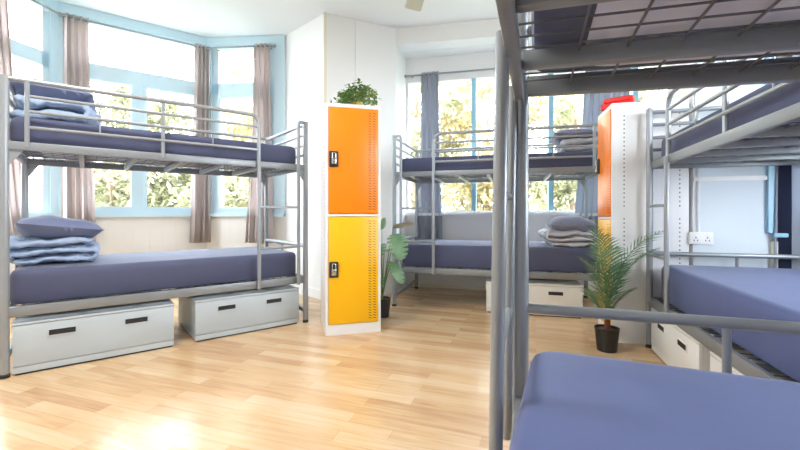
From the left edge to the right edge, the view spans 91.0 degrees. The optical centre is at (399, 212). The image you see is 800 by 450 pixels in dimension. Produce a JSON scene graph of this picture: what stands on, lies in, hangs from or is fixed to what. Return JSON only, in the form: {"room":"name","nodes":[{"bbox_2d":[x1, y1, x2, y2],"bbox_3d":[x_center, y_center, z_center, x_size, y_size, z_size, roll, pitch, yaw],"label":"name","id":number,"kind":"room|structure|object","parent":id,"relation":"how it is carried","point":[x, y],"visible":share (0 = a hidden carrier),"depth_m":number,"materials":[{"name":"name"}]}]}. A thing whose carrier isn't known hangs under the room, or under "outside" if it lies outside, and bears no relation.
{"room":"dormitory","nodes":[
{"label":"dormitory","id":0,"kind":"room"},
{"bbox_2d":[10,217,29,305],"bbox_3d":[-3.897,-0.650,3.625,0.140,3.300,1.343,0,0,8],"label":"wall","id":1,"kind":"structure","parent":0,"point":[12,266],"depth_m":3.85,"materials":[{"name":"white paint"}]},
{"bbox_2d":[10,0,59,216],"bbox_3d":[-3.838,-1.127,3.615,0.160,2.343,1.340,0,0,8],"label":"window","id":2,"kind":"structure","parent":1,"relation":"in","point":[44,53],"depth_m":4.13,"materials":[{"name":"blue paint"}]},
{"bbox_2d":[30,0,61,16],"bbox_3d":[-3.773,-2.130,3.616,0.136,0.043,1.250,0,0,8],"label":"curtain rod","id":3,"kind":"object","parent":2,"relation":"attached to","point":[34,1],"visible":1,"depth_m":4.09,"materials":[{"name":"silver metal"}]},
{"bbox_2d":[0,0,20,236],"bbox_3d":[-3.715,-0.890,3.729,0.080,2.540,0.400,0,0,8],"label":"curtain","id":4,"kind":"object","parent":3,"relation":"hanging from","point":[6,68],"visible":0.34,"depth_m":3.73,"materials":[{"name":"grey fabric"}]},
{"bbox_2d":[95,217,206,254],"bbox_3d":[-3.180,-0.650,4.786,1.496,3.300,0.140,0,0,-37],"label":"wall","id":5,"kind":"structure","parent":0,"point":[120,235],"depth_m":4.75,"materials":[{"name":"white paint"}]},
{"bbox_2d":[58,1,206,216],"bbox_3d":[-3.150,-1.127,4.733,1.520,2.343,0.160,0,0,-37],"label":"window","id":6,"kind":"structure","parent":5,"relation":"in","point":[139,82],"depth_m":4.70,"materials":[{"name":"blue paint"}]},
{"bbox_2d":[59,14,206,49],"bbox_3d":[-3.103,-2.130,4.688,1.470,0.043,0.136,0,0,-37],"label":"curtain rod","id":7,"kind":"object","parent":6,"relation":"attached to","point":[63,15],"visible":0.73,"depth_m":4.60,"materials":[{"name":"silver metal"}]},
{"bbox_2d":[61,12,95,243],"bbox_3d":[-3.529,-0.890,4.315,0.308,2.540,0.095,0,0,-37],"label":"curtain","id":8,"kind":"object","parent":7,"relation":"hanging from","point":[78,193],"visible":0.51,"depth_m":4.30,"materials":[{"name":"grey fabric"}]},
{"bbox_2d":[189,43,210,242],"bbox_3d":[-2.562,-0.890,5.043,0.248,2.540,0.095,0,0,-37],"label":"curtain","id":9,"kind":"object","parent":7,"relation":"hanging from","point":[200,219],"visible":0.79,"depth_m":5.04,"materials":[{"name":"grey fabric"}]},
{"bbox_2d":[207,35,285,278],"bbox_3d":[-2.003,-0.650,5.205,1.067,3.300,0.140,0,0,5],"label":"wall","id":10,"kind":"structure","parent":0,"point":[226,231],"depth_m":5.15,"materials":[{"name":"white paint"}]},
{"bbox_2d":[207,35,284,216],"bbox_3d":[-2.011,-1.127,5.145,1.060,2.343,0.160,0,0,5],"label":"window","id":11,"kind":"structure","parent":10,"relation":"in","point":[219,91],"depth_m":5.12,"materials":[{"name":"blue paint"}]},
{"bbox_2d":[207,44,275,51],"bbox_3d":[-2.031,-2.130,5.083,0.920,0.043,0.136,0,0,5],"label":"curtain rod","id":12,"kind":"object","parent":11,"relation":"attached to","point":[273,45],"visible":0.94,"depth_m":5.03,"materials":[{"name":"silver metal"}]},
{"bbox_2d":[245,42,272,242],"bbox_3d":[-1.805,-0.890,5.021,0.368,2.540,0.095,0,0,5],"label":"curtain","id":13,"kind":"object","parent":12,"relation":"hanging from","point":[261,75],"visible":0.67,"depth_m":5.01,"materials":[{"name":"grey fabric"}]},
{"bbox_2d":[57,0,530,37],"bbox_3d":[-0.741,-2.360,2.118,7.072,0.120,6.516,0,0,19],"label":"ceiling","id":14,"kind":"structure","parent":0,"point":[204,18],"depth_m":4.51,"materials":[{"name":"white paint"}]},
{"bbox_2d":[405,0,423,10],"bbox_3d":[0.220,-2.100,3.120,1.074,0.400,1.074,0,0,37],"label":"ceiling fan","id":15,"kind":"object","parent":14,"relation":"hanging from","point":[416,5],"visible":1,"depth_m":3.72,"materials":[{"name":"white paint"}]},
{"bbox_2d":[286,14,322,289],"bbox_3d":[-1.122,-0.650,4.851,0.844,3.300,0.140,0,0,43],"label":"wall","id":16,"kind":"structure","parent":0,"point":[304,45],"depth_m":4.74,"materials":[{"name":"white paint"}]},
{"bbox_2d":[290,284,320,299],"bbox_3d":[-1.176,0.945,4.794,0.844,0.110,0.016,0,0,43],"label":"baseboard","id":17,"kind":"structure","parent":16,"relation":"attached to","point":[312,292],"depth_m":4.67,"materials":[{"name":"white paint"}]},
{"bbox_2d":[323,12,326,108],"bbox_3d":[-0.859,-0.705,4.506,0.035,3.190,0.012,0,0,-26],"label":"trim","id":18,"kind":"structure","parent":16,"relation":"attached to","point":[324,13],"depth_m":4.50,"materials":[{"name":"beige paint"}]},
{"bbox_2d":[0,287,665,449],"bbox_3d":[-0.676,1.060,2.305,7.072,0.120,6.910,0,0,19],"label":"floor","id":19,"kind":"structure","parent":0,"point":[421,381],"depth_m":2.25,"materials":[{"name":"brown wood"}]},
{"bbox_2d":[11,290,174,375],"bbox_3d":[-2.251,0.839,2.948,0.873,0.322,0.730,0,0,-39],"label":"storage drawer","id":20,"kind":"object","parent":19,"relation":"on","point":[40,342],"visible":0.89,"depth_m":2.64,"materials":[{"name":"grey paint"}]},
{"bbox_2d":[0,74,307,379],"bbox_3d":[-1.937,0.081,3.376,2.013,1.838,1.080,0,0,-39],"label":"bunk bed","id":21,"kind":"object","parent":19,"relation":"on","point":[10,151],"visible":0.66,"depth_m":2.90,"materials":[{"name":"silver metal"}]},
{"bbox_2d":[10,246,295,303],"bbox_3d":[-1.961,0.468,3.374,1.900,0.215,0.910,0,0,-39],"label":"mattress","id":22,"kind":"object","parent":21,"relation":"on","point":[109,274],"visible":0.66,"depth_m":2.91,"materials":[{"name":"blue fabric"}]},
{"bbox_2d":[10,236,99,264],"bbox_3d":[-2.608,0.264,2.940,0.560,0.226,0.678,0,0,-43],"label":"duvet","id":23,"kind":"object","parent":22,"relation":"on","point":[26,249],"visible":0.88,"depth_m":2.73,"materials":[{"name":"blue fabric"}]},
{"bbox_2d":[14,215,103,238],"bbox_3d":[-2.554,0.116,2.940,0.642,0.204,0.467,0,0,45],"label":"pillow","id":24,"kind":"object","parent":23,"relation":"on","point":[44,226],"visible":0.8,"depth_m":2.73,"materials":[{"name":"blue fabric"}]},
{"bbox_2d":[10,117,295,171],"bbox_3d":[-1.961,-0.524,3.374,1.900,0.174,0.910,0,0,-39],"label":"mattress","id":25,"kind":"object","parent":21,"relation":"on","point":[269,152],"visible":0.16,"depth_m":2.89,"materials":[{"name":"blue fabric"}]},
{"bbox_2d":[10,93,98,124],"bbox_3d":[-2.538,-0.696,2.912,0.503,0.213,0.681,0,0,-39],"label":"duvet","id":26,"kind":"object","parent":25,"relation":"on","point":[18,98],"visible":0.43,"depth_m":2.68,"materials":[{"name":"blue fabric"}]},
{"bbox_2d":[10,78,96,112],"bbox_3d":[-2.549,-0.845,2.893,0.480,0.170,0.620,0,0,-36],"label":"pillow","id":27,"kind":"object","parent":26,"relation":"on","point":[38,90],"visible":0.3,"depth_m":2.68,"materials":[{"name":"blue fabric"}]},
{"bbox_2d":[178,278,298,341],"bbox_3d":[-1.469,0.839,3.571,0.853,0.322,0.730,0,0,-39],"label":"storage drawer","id":28,"kind":"object","parent":19,"relation":"on","point":[217,315],"visible":0.91,"depth_m":3.27,"materials":[{"name":"grey paint"}]},
{"bbox_2d":[321,102,380,335],"bbox_3d":[-0.449,0.050,3.490,0.461,1.900,0.556,0,0,-15],"label":"locker","id":29,"kind":"object","parent":19,"relation":"on","point":[350,133],"visible":1,"depth_m":3.25,"materials":[{"name":"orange metal"}]},
{"bbox_2d":[330,78,380,105],"bbox_3d":[-0.404,-1.007,3.489,0.426,0.298,0.389,0,0,-20],"label":"bushy plant","id":30,"kind":"object","parent":29,"relation":"on","point":[361,93],"visible":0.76,"depth_m":3.41,"materials":[{"name":"green plant"}]},
{"bbox_2d":[381,218,413,317],"bbox_3d":[-0.089,0.522,3.755,0.374,0.956,0.509,0,0,28],"label":"monstera","id":31,"kind":"object","parent":19,"relation":"on","point":[397,246],"visible":0.77,"depth_m":3.72,"materials":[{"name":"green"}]},
{"bbox_2d":[381,296,390,317],"bbox_3d":[-0.175,0.910,3.800,0.178,0.180,0.178,0,0,0],"label":"pot","id":32,"kind":"object","parent":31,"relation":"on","point":[385,300],"depth_m":3.74,"materials":[{"name":"black plastic"}]},
{"bbox_2d":[392,123,597,305],"bbox_3d":[1.065,0.081,4.423,2.113,1.838,1.100,0,0,16],"label":"bunk bed","id":33,"kind":"object","parent":19,"relation":"on","point":[552,173],"visible":0.59,"depth_m":4.08,"materials":[{"name":"silver metal"}]},
{"bbox_2d":[402,239,596,272],"bbox_3d":[1.069,0.458,4.436,1.960,0.235,0.930,0,0,16],"label":"mattress","id":34,"kind":"object","parent":33,"relation":"on","point":[472,254],"visible":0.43,"depth_m":4.04,"materials":[{"name":"blue fabric"}]},
{"bbox_2d":[539,228,597,247],"bbox_3d":[1.769,0.254,4.144,0.581,0.200,0.663,0,0,13],"label":"duvet","id":35,"kind":"object","parent":34,"relation":"on","point":[556,238],"visible":0.86,"depth_m":3.88,"materials":[{"name":"grey fabric"}]},
{"bbox_2d":[546,216,596,230],"bbox_3d":[1.784,0.122,4.138,0.430,0.188,0.600,0,0,16],"label":"pillow","id":36,"kind":"object","parent":35,"relation":"on","point":[578,223],"visible":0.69,"depth_m":3.89,"materials":[{"name":"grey fabric"}]},
{"bbox_2d":[402,151,596,178],"bbox_3d":[1.069,-0.517,4.436,1.960,0.158,0.930,0,0,16],"label":"mattress","id":37,"kind":"object","parent":33,"relation":"on","point":[408,164],"visible":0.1,"depth_m":4.03,"materials":[{"name":"blue fabric"}]},
{"bbox_2d":[555,137,597,151],"bbox_3d":[1.872,-0.674,4.145,0.403,0.186,0.624,0,0,14],"label":"duvet","id":38,"kind":"object","parent":37,"relation":"on","point":[575,140],"visible":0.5,"depth_m":3.87,"materials":[{"name":"grey fabric"}]},
{"bbox_2d":[550,128,597,145],"bbox_3d":[1.831,-0.797,4.155,0.420,0.151,0.580,0,0,16],"label":"pillow","id":39,"kind":"object","parent":38,"relation":"on","point":[582,131],"visible":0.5,"depth_m":3.92,"materials":[{"name":"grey fabric"}]},
{"bbox_2d":[486,277,582,318],"bbox_3d":[1.394,0.845,4.173,0.898,0.310,0.730,0,0,16],"label":"storage drawer","id":40,"kind":"object","parent":19,"relation":"on","point":[541,291],"visible":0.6,"depth_m":3.79,"materials":[{"name":"white paint"}]},
{"bbox_2d":[576,225,669,352],"bbox_3d":[1.614,0.544,2.809,0.610,0.912,0.450,0,0,0],"label":"potted palm","id":41,"kind":"object","parent":19,"relation":"on","point":[606,335],"visible":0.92,"depth_m":2.82,"materials":[{"name":"green plant"}]},
{"bbox_2d":[594,324,619,352],"bbox_3d":[1.505,0.916,2.860,0.170,0.168,0.170,0,0,0],"label":"pot","id":42,"kind":"object","parent":41,"relation":"attached to","point":[607,336],"depth_m":2.81,"materials":[{"name":"black plastic"}]},
{"bbox_2d":[595,99,688,343],"bbox_3d":[1.931,0.075,3.203,0.556,1.850,0.444,0,0,14],"label":"locker","id":43,"kind":"object","parent":19,"relation":"on","point":[620,165],"visible":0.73,"depth_m":3.01,"materials":[{"name":"white metal"}]},
{"bbox_2d":[600,95,640,111],"bbox_3d":[1.838,-0.897,3.196,0.356,0.092,0.120,0,0,42],"label":"case","id":44,"kind":"object","parent":43,"relation":"on","point":[629,98],"visible":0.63,"depth_m":3.19,"materials":[{"name":"red plastic"}]},
{"bbox_2d":[488,0,799,449],"bbox_3d":[0.522,0.107,0.164,1.085,1.785,2.021,0,0,19],"label":"bunk bed","id":45,"kind":"object","parent":19,"relation":"on","point":[511,307],"visible":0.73,"depth_m":1.02,"materials":[{"name":"silver metal"}]},
{"bbox_2d":[509,351,799,449],"bbox_3d":[0.458,0.487,0.155,0.920,0.176,1.865,0,0,23],"label":"mattress","id":46,"kind":"object","parent":45,"relation":"on","point":[570,401],"visible":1,"depth_m":0.80,"materials":[{"name":"blue fabric"}]},
{"bbox_2d":[531,0,799,72],"bbox_3d":[0.539,-0.478,0.174,0.924,0.183,1.890,0,0,19],"label":"mattress","id":47,"kind":"object","parent":45,"relation":"on","point":[623,5],"visible":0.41,"depth_m":0.83,"materials":[{"name":"blue fabric"}]},
{"bbox_2d":[651,308,751,370],"bbox_3d":[2.047,0.844,2.364,0.730,0.312,0.818,0,0,17],"label":"storage drawer","id":48,"kind":"object","parent":19,"relation":"on","point":[675,347],"visible":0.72,"depth_m":2.35,"materials":[{"name":"white paint"}]},
{"bbox_2d":[645,55,799,379],"bbox_3d":[2.041,0.113,1.847,1.064,1.774,2.013,0,0,17],"label":"bunk bed","id":49,"kind":"object","parent":19,"relation":"on","point":[741,146],"visible":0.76,"depth_m":2.22,"materials":[{"name":"silver metal"}]},
{"bbox_2d":[661,265,799,381],"bbox_3d":[2.046,0.494,1.846,0.910,0.250,1.860,0,0,17],"label":"mattress","id":50,"kind":"object","parent":49,"relation":"on","point":[738,292],"visible":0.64,"depth_m":1.94,"materials":[{"name":"blue fabric"}]},
{"bbox_2d":[661,82,799,156],"bbox_3d":[2.046,-0.457,1.846,0.910,0.168,1.860,0,0,17],"label":"mattress","id":51,"kind":"object","parent":49,"relation":"on","point":[789,95],"visible":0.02,"depth_m":1.78,"materials":[{"name":"blue fabric"}]},
{"bbox_2d":[710,351,796,381],"bbox_3d":[1.768,0.844,1.466,0.730,0.312,0.818,0,0,17],"label":"storage drawer","id":52,"kind":"object","parent":19,"relation":"on","point":[715,360],"visible":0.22,"depth_m":1.87,"materials":[{"name":"white paint"}]},
{"bbox_2d":[327,13,395,284],"bbox_3d":[-0.488,-0.650,4.768,0.901,3.300,0.140,0,0,-26],"label":"wall pier","id":53,"kind":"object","parent":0,"point":[376,43],"visible":0.29,"depth_m":4.79,"materials":[{"name":"white paint"}]},
{"bbox_2d":[355,19,357,90],"bbox_3d":[-0.515,-0.705,4.672,0.030,3.190,0.010,0,0,-26],"label":"trim","id":54,"kind":"structure","parent":53,"relation":"attached to","point":[356,20],"depth_m":4.67,"materials":[{"name":"white paint"}]},
{"bbox_2d":[384,285,391,294],"bbox_3d":[-0.455,0.945,4.698,0.901,0.110,0.016,0,0,-26],"label":"baseboard","id":55,"kind":"object","parent":53,"relation":"attached to","point":[388,288],"visible":0.14,"depth_m":4.84,"materials":[{"name":"white paint"}]},
{"bbox_2d":[396,46,405,291],"bbox_3d":[-0.052,-0.600,5.150,0.140,3.200,0.479,0,0,16],"label":"wall","id":56,"kind":"structure","parent":0,"point":[400,59],"depth_m":5.15,"materials":[{"name":"white paint"}]},
{"bbox_2d":[403,41,531,53],"bbox_3d":[1.580,-2.091,4.786,3.165,0.008,0.021,0,0,13],"label":"trim","id":57,"kind":"structure","parent":56,"relation":"attached to","point":[529,41],"depth_m":4.99,"materials":[{"name":"white paint"}]},
{"bbox_2d":[396,15,531,47],"bbox_3d":[1.509,-2.196,4.627,3.168,0.208,0.101,0,0,12],"label":"wall alcove header","id":58,"kind":"structure","parent":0,"point":[480,30],"depth_m":4.77,"materials":[{"name":"white paint"}]},
{"bbox_2d":[398,37,531,59],"bbox_3d":[1.629,-2.146,4.794,3.326,0.108,0.379,0,0,13],"label":"ceiling","id":59,"kind":"structure","parent":0,"point":[481,49],"depth_m":5.03,"materials":[{"name":"white paint"}]},
{"bbox_2d":[406,48,597,290],"bbox_3d":[1.702,-0.600,5.043,3.299,3.200,0.140,0,0,14],"label":"wall","id":60,"kind":"structure","parent":0,"point":[453,227],"depth_m":5.19,"materials":[{"name":"white paint"}]},
{"bbox_2d":[404,68,494,77],"bbox_3d":[1.596,-1.845,4.962,3.160,0.043,0.096,0,0,13],"label":"curtain rod","id":61,"kind":"object","parent":60,"relation":"attached to","point":[405,76],"visible":0.39,"depth_m":5.15,"materials":[{"name":"silver metal"}]},
{"bbox_2d":[418,71,441,239],"bbox_3d":[0.386,-0.588,5.231,0.368,2.575,0.066,0,0,14],"label":"curtain","id":62,"kind":"object","parent":61,"relation":"hanging from","point":[429,83],"visible":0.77,"depth_m":5.23,"materials":[{"name":"grey fabric"}]},
{"bbox_2d":[574,68,629,259],"bbox_3d":[2.398,-0.588,4.744,0.688,2.575,0.075,0,0,13],"label":"curtain","id":63,"kind":"object","parent":61,"relation":"hanging from","point":[592,102],"visible":0.17,"depth_m":4.76,"materials":[{"name":"grey fabric"}]},
{"bbox_2d":[406,283,583,293],"bbox_3d":[1.675,0.975,4.969,3.280,0.050,0.016,0,0,13],"label":"baseboard","id":64,"kind":"structure","parent":60,"relation":"attached to","point":[472,287],"depth_m":5.20,"materials":[{"name":"beige paint"}]},
{"bbox_2d":[405,65,666,215],"bbox_3d":[1.679,-0.882,4.987,3.280,1.835,0.160,0,0,13],"label":"window","id":65,"kind":"structure","parent":60,"relation":"in","point":[550,211],"depth_m":5.13,"materials":[{"name":"blue paint"}]},
{"bbox_2d":[667,63,692,264],"bbox_3d":[2.298,-0.650,3.121,0.140,3.300,0.458,0,0,14],"label":"wall","id":66,"kind":"structure","parent":0,"point":[680,93],"depth_m":2.96,"materials":[{"name":"white paint"}]},
{"bbox_2d":[693,57,773,267],"bbox_3d":[2.693,-0.650,2.829,1.041,3.300,0.140,0,0,17],"label":"wall","id":67,"kind":"structure","parent":0,"point":[734,211],"depth_m":2.85,"materials":[{"name":"white paint"}]},
{"bbox_2d":[697,62,699,231],"bbox_3d":[2.201,-0.612,2.897,0.018,1.500,0.017,0,0,17],"label":"cable conduit","id":68,"kind":"object","parent":67,"relation":"attached to","point":[698,93],"visible":0.34,"depth_m":2.89,"materials":[{"name":"white paint"}]},
{"bbox_2d":[688,232,713,244],"bbox_3d":[2.210,0.185,2.885,0.150,0.090,0.036,0,0,17],"label":"wall socket","id":69,"kind":"object","parent":67,"relation":"attached to","point":[707,238],"visible":1,"depth_m":2.87,"materials":[{"name":"white paint"}]},
{"bbox_2d":[693,175,767,180],"bbox_3d":[2.399,-0.250,2.837,0.475,0.030,0.018,0,0,17],"label":"trim","id":70,"kind":"structure","parent":67,"relation":"attached to","point":[764,177],"depth_m":2.83,"materials":[{"name":"white paint"}]},
{"bbox_2d":[766,57,776,232],"bbox_3d":[2.882,-0.910,2.730,0.580,2.100,0.120,0,0,17],"label":"window","id":71,"kind":"structure","parent":67,"relation":"in","point":[770,170],"depth_m":2.75,"materials":[{"name":"blue paint"}]},
{"bbox_2d":[773,233,788,237],"bbox_3d":[2.656,0.155,2.726,0.100,0.030,0.020,0,0,17],"label":"window sill","id":72,"kind":"structure","parent":71,"relation":"attached to","point":[780,235],"depth_m":2.72,"materials":[{"name":"blue paint"}]},
{"bbox_2d":[770,241,777,267],"bbox_3d":[2.660,0.450,2.748,0.095,0.500,0.035,0,0,17],"label":"trim","id":73,"kind":"structure","parent":67,"relation":"attached to","point":[771,242],"depth_m":2.76,"materials":[{"name":"beige paint"}]},
{"label":"curtain rod","id":74,"kind":"object","parent":67,"relation":"attached to","visible":0},
{"bbox_2d":[773,55,799,268],"bbox_3d":[2.840,-0.650,2.667,0.503,2.400,0.032,0,0,17],"label":"curtain","id":75,"kind":"object","parent":74,"relation":"hanging from","point":[787,180],"visible":0.35,"depth_m":2.71,"materials":[{"name":"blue fabric"}]},
{"label":"outside","id":76,"kind":"structure","parent":0,"visible":0},
{"label":"ground","id":77,"kind":"structure","parent":76,"visible":0},
{"bbox_2d":[29,157,107,208],"bbox_3d":[-12.100,0.600,11.000,6.600,7.200,4.600,0,0,-35],"label":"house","id":78,"kind":"structure","parent":77,"relation":"on","point":[31,182],"depth_m":10.27,"materials":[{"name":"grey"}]},
{"bbox_2d":[16,46,190,208],"bbox_3d":[-6.471,0.499,8.545,4.166,7.413,3.580,0,0,0],"label":"tree","id":79,"kind":"object","parent":77,"relation":"on","point":[100,177],"visible":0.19,"depth_m":8.33,"materials":[{"name":"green plant"}]},
{"bbox_2d":[95,72,249,206],"bbox_3d":[-4.692,0.482,9.383,3.782,7.447,3.841,0,0,5],"label":"tree","id":80,"kind":"object","parent":77,"relation":"on","point":[241,186],"visible":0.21,"depth_m":8.65,"materials":[{"name":"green plant"}]},
{"bbox_2d":[187,50,253,206],"bbox_3d":[-4.101,-0.688,10.856,3.352,9.784,3.517,0,0,-28],"label":"tree","id":81,"kind":"object","parent":77,"relation":"on","point":[236,75],"visible":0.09,"depth_m":10.78,"materials":[{"name":"green leaf"},{"name":"bark"}]},
{"bbox_2d":[225,68,252,134],"bbox_3d":[-4.248,-1.630,15.091,4.851,11.668,4.481,0,0,3],"label":"tree","id":82,"kind":"object","parent":77,"relation":"on","point":[250,68],"visible":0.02,"depth_m":13.60,"materials":[{"name":"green plant"}]},
{"bbox_2d":[410,81,481,210],"bbox_3d":[1.433,-0.952,14.933,4.997,10.312,5.457,0,0,0],"label":"tree","id":83,"kind":"object","parent":77,"relation":"on","point":[411,99],"visible":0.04,"depth_m":14.30,"materials":[{"name":"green plant"}]},
{"bbox_2d":[410,81,493,210],"bbox_3d":[0.228,-0.421,9.633,4.102,9.250,3.530,0,0,0],"label":"tree","id":84,"kind":"object","parent":77,"relation":"on","point":[415,136],"visible":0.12,"depth_m":8.90,"materials":[{"name":"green plant"}]},
{"bbox_2d":[411,78,561,210],"bbox_3d":[1.969,-0.334,9.961,3.550,9.078,3.644,0,0,-41],"label":"tree","id":85,"kind":"object","parent":77,"relation":"on","point":[484,189],"visible":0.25,"depth_m":9.43,"materials":[{"name":"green plant"}]},
{"bbox_2d":[481,90,661,210],"bbox_3d":[4.111,-0.368,9.298,3.854,9.146,3.926,0,0,-16],"label":"tree","id":86,"kind":"object","parent":77,"relation":"on","point":[570,108],"visible":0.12,"depth_m":8.89,"materials":[{"name":"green plant"}]},
{"bbox_2d":[529,91,660,208],"bbox_3d":[6.510,-1.232,13.892,4.896,10.873,5.056,0,0,-16],"label":"tree","id":87,"kind":"object","parent":77,"relation":"on","point":[581,104],"visible":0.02,"depth_m":13.76,"materials":[{"name":"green plant"}]},
{"bbox_2d":[639,66,666,101],"bbox_3d":[6.000,-0.318,8.566,4.165,9.046,3.694,0,0,3],"label":"tree","id":88,"kind":"object","parent":77,"relation":"on","point":[645,98],"visible":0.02,"depth_m":7.77,"materials":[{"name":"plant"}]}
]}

